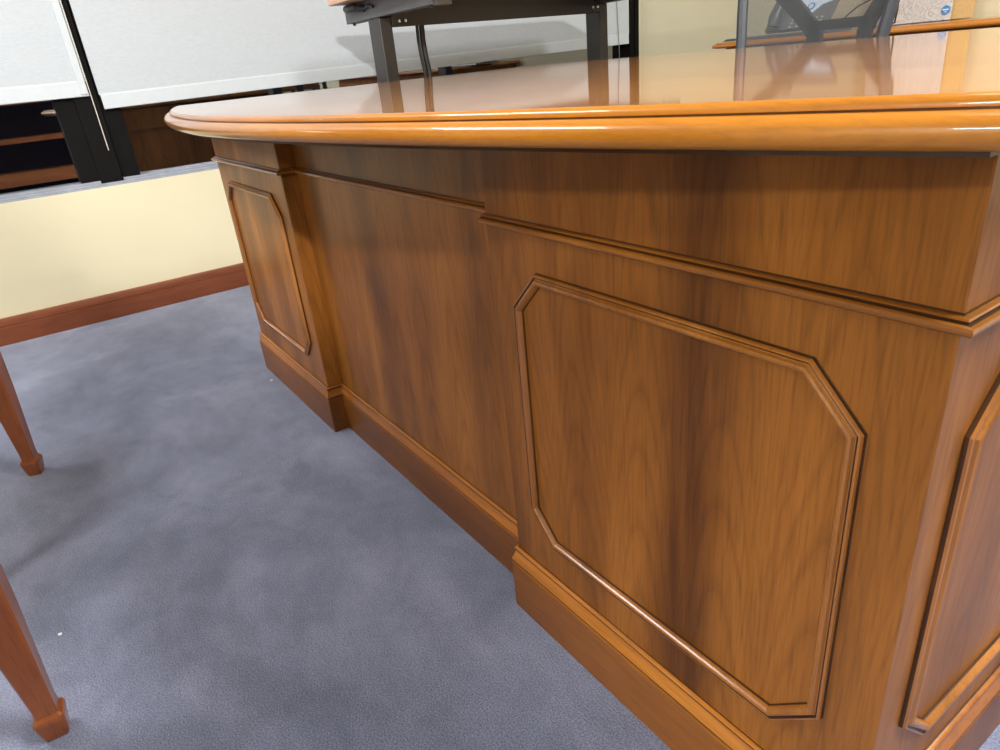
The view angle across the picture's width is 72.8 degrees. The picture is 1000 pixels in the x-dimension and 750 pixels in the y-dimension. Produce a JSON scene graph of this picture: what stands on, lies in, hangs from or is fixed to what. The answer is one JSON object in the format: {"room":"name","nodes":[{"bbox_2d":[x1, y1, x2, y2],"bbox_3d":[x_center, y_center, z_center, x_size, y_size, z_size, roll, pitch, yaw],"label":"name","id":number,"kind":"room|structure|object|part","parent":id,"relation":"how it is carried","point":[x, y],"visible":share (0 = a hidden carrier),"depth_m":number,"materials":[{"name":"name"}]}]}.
{"room":"office","nodes":[
{"label":"office","id":0,"kind":"room"},
{"bbox_2d":[0,0,639,318],"bbox_3d":[-2.683,-1.126,1.715,8.684,2.700,0.200,-21,29,-29],"label":"wall","id":1,"kind":"structure","parent":0,"point":[55,250],"depth_m":2.68,"materials":[{"name":"beige paint"}]},
{"bbox_2d":[0,263,248,346],"bbox_3d":[-2.501,0.079,2.183,8.284,0.100,0.016,-21,29,-29],"label":"baseboard","id":2,"kind":"structure","parent":1,"relation":"attached to","point":[76,314],"depth_m":2.75,"materials":[{"name":"brown wood"}]},
{"bbox_2d":[0,0,638,203],"bbox_3d":[-1.533,-1.681,2.355,5.430,1.953,0.204,-21,29,-29],"label":"window","id":3,"kind":"structure","parent":1,"relation":"in","point":[96,166],"depth_m":2.60,"materials":[{"name":"metal"}]},
{"bbox_2d":[0,0,108,149],"bbox_3d":[-2.097,-1.473,1.917,1.254,1.788,0.062,-21,29,-29],"label":"roller shade","id":4,"kind":"object","parent":3,"relation":"attached to","point":[40,60],"visible":1,"depth_m":2.38,"materials":[{"name":"white fabric"}]},
{"bbox_3d":[-1.567,-1.634,2.211,0.004,1.730,0.004,-21,29,-29],"label":"bead chain","id":5,"kind":"part","parent":4,"relation":"part of","materials":[{"name":"plastic"}]},
{"bbox_3d":[-1.473,-0.803,2.749,5.363,0.026,0.196,-21,29,-29],"label":"sill","id":6,"kind":"part","parent":3,"relation":"part of","materials":[{"name":"paint"}]},
{"bbox_2d":[69,0,628,108],"bbox_3d":[-0.456,-2.143,2.877,2.724,1.698,0.068,-21,29,-29],"label":"roller shade","id":7,"kind":"object","parent":3,"relation":"attached to","point":[139,52],"visible":0.91,"depth_m":2.77,"materials":[{"name":"white fabric"}]},
{"bbox_3d":[0.593,-2.501,3.478,0.022,1.640,0.004,-21,29,-29],"label":"pull cord","id":8,"kind":"part","parent":7,"relation":"part of","materials":[{"name":"white plastic"}]},
{"bbox_3d":[-0.452,-2.065,2.991,2.673,1.859,0.006,-21,29,-29],"label":"glass pane","id":9,"kind":"part","parent":3,"relation":"part of","materials":[{"name":"white"}]},
{"bbox_2d":[0,285,999,749],"bbox_3d":[-0.402,1.265,-0.571,8.684,0.100,7.934,-21,29,-29],"label":"floor","id":10,"kind":"structure","parent":0,"point":[217,565],"depth_m":1.23,"materials":[{"name":"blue carpet"}]},
{"bbox_2d":[0,352,43,475],"bbox_3d":[-1.391,-0.042,1.173,0.644,0.965,0.568,-12,26,-12],"label":"chair","id":11,"kind":"object","parent":10,"relation":"on","point":[12,419],"visible":1,"depth_m":1.59,"materials":[{"name":"brown wood"}]},
{"bbox_2d":[0,563,68,741],"bbox_3d":[-0.799,0.240,0.441,0.644,0.965,0.568,-19,28,-26],"label":"chair","id":12,"kind":"object","parent":10,"relation":"on","point":[21,664],"visible":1,"depth_m":0.91,"materials":[{"name":"brown wood"}]},
{"bbox_2d":[328,0,621,82],"bbox_3d":[0.054,-1.013,2.799,1.190,1.056,0.790,-21,29,-29],"label":"table","id":13,"kind":"object","parent":10,"relation":"on","point":[381,16],"visible":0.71,"depth_m":2.53,"materials":[{"name":"laminate"}]},
{"bbox_3d":[-0.391,-0.863,2.630,0.050,0.928,0.090,-21,29,-29],"label":"leg","id":14,"kind":"part","parent":13,"relation":"part of","materials":[{"name":"grey metal"}]},
{"bbox_3d":[0.460,-1.189,3.138,0.047,0.928,0.090,-21,29,-29],"label":"leg","id":15,"kind":"part","parent":13,"relation":"part of","materials":[{"name":"grey metal"}]},
{"bbox_2d":[164,27,999,749],"bbox_3d":[0.169,-0.241,1.482,1.412,0.774,1.948,-21,29,-29],"label":"executive desk","id":16,"kind":"object","parent":10,"relation":"on","point":[702,349],"visible":1,"depth_m":0.66,"materials":[{"name":"brown wood"}]},
{"bbox_3d":[-0.242,-0.660,1.883,0.961,0.014,0.566,-21,29,-29],"label":"waist moulding","id":17,"kind":"part","parent":16,"relation":"part of","materials":[{"name":"wood"}]},
{"bbox_3d":[-0.606,-0.283,1.762,0.009,0.406,0.447,-21,29,-29],"label":"panel moulding","id":18,"kind":"part","parent":16,"relation":"part of","materials":[{"name":"wood"}]},
{"bbox_3d":[-0.219,-0.324,1.160,0.011,0.014,0.790,-21,29,-29],"label":"waist moulding","id":19,"kind":"part","parent":16,"relation":"part of","materials":[{"name":"wood"}]},
{"bbox_3d":[-0.181,-0.093,1.279,0.022,0.744,0.790,-21,29,-29],"label":"modesty panel","id":20,"kind":"part","parent":16,"relation":"part of","materials":[{"name":"brown wood"}]},
{"bbox_3d":[0.134,-0.577,1.324,1.412,0.031,1.948,-21,29,-29],"label":"rim moulding","id":21,"kind":"part","parent":16,"relation":"part of","materials":[{"name":"wood"}]},
{"bbox_3d":[0.158,0.118,0.740,0.009,0.406,0.447,-21,29,-29],"label":"panel moulding","id":22,"kind":"part","parent":16,"relation":"part of","materials":[{"name":"wood"}]},
{"bbox_3d":[0.523,-0.259,0.860,0.961,0.014,0.554,-21,29,-29],"label":"waist moulding","id":23,"kind":"part","parent":16,"relation":"part of","materials":[{"name":"wood"}]},
{"bbox_3d":[0.703,0.051,0.762,0.857,0.406,0.009,-21,29,-29],"label":"panel moulding","id":24,"kind":"part","parent":16,"relation":"part of","materials":[{"name":"wood"}]},
{"bbox_2d":[735,0,899,48],"bbox_3d":[0.744,-0.682,1.852,0.627,1.147,0.656,-21,29,-29],"label":"office chair","id":25,"kind":"object","parent":10,"relation":"on","point":[760,23],"visible":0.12,"depth_m":1.83,"materials":[{"name":"plastic"}]},
{"bbox_2d":[712,15,999,48],"bbox_3d":[1.745,-0.827,2.378,0.566,0.779,2.045,-21,29,-29],"label":"credenza","id":26,"kind":"object","parent":10,"relation":"on","point":[990,21],"visible":0.03,"depth_m":2.21,"materials":[{"name":"brown wood"}]},
{"bbox_2d":[723,5,898,41],"bbox_3d":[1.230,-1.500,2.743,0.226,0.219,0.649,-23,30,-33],"label":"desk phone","id":27,"kind":"object","parent":26,"relation":"on","point":[734,39],"visible":0.05,"depth_m":2.61,"materials":[{"name":"plastic"}]},
{"bbox_3d":[1.443,-1.438,2.637,0.195,0.158,0.036,9,29,29],"label":"phone cord","id":28,"kind":"part","parent":27,"relation":"part of","materials":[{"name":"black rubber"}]},
{"bbox_2d":[892,0,953,24],"bbox_3d":[1.608,-1.589,2.601,0.033,0.428,0.302,-21,29,-29],"label":"display board","id":29,"kind":"object","parent":26,"relation":"on","point":[909,11],"visible":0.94,"depth_m":2.63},
{"bbox_2d":[950,0,975,19],"bbox_3d":[1.636,-1.576,2.602,0.030,0.398,0.400,-21,29,-29],"label":"cardboard sheet","id":30,"kind":"object","parent":26,"relation":"on","point":[961,9],"visible":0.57,"depth_m":2.54,"materials":[{"name":"orange cardboard"}]},
{"bbox_2d":[640,0,999,55],"bbox_3d":[2.957,-1.307,0.864,0.200,2.700,7.434,-21,29,-29],"label":"wall","id":31,"kind":"structure","parent":0,"point":[666,26],"depth_m":3.59,"materials":[{"name":"beige paint"}]}
]}

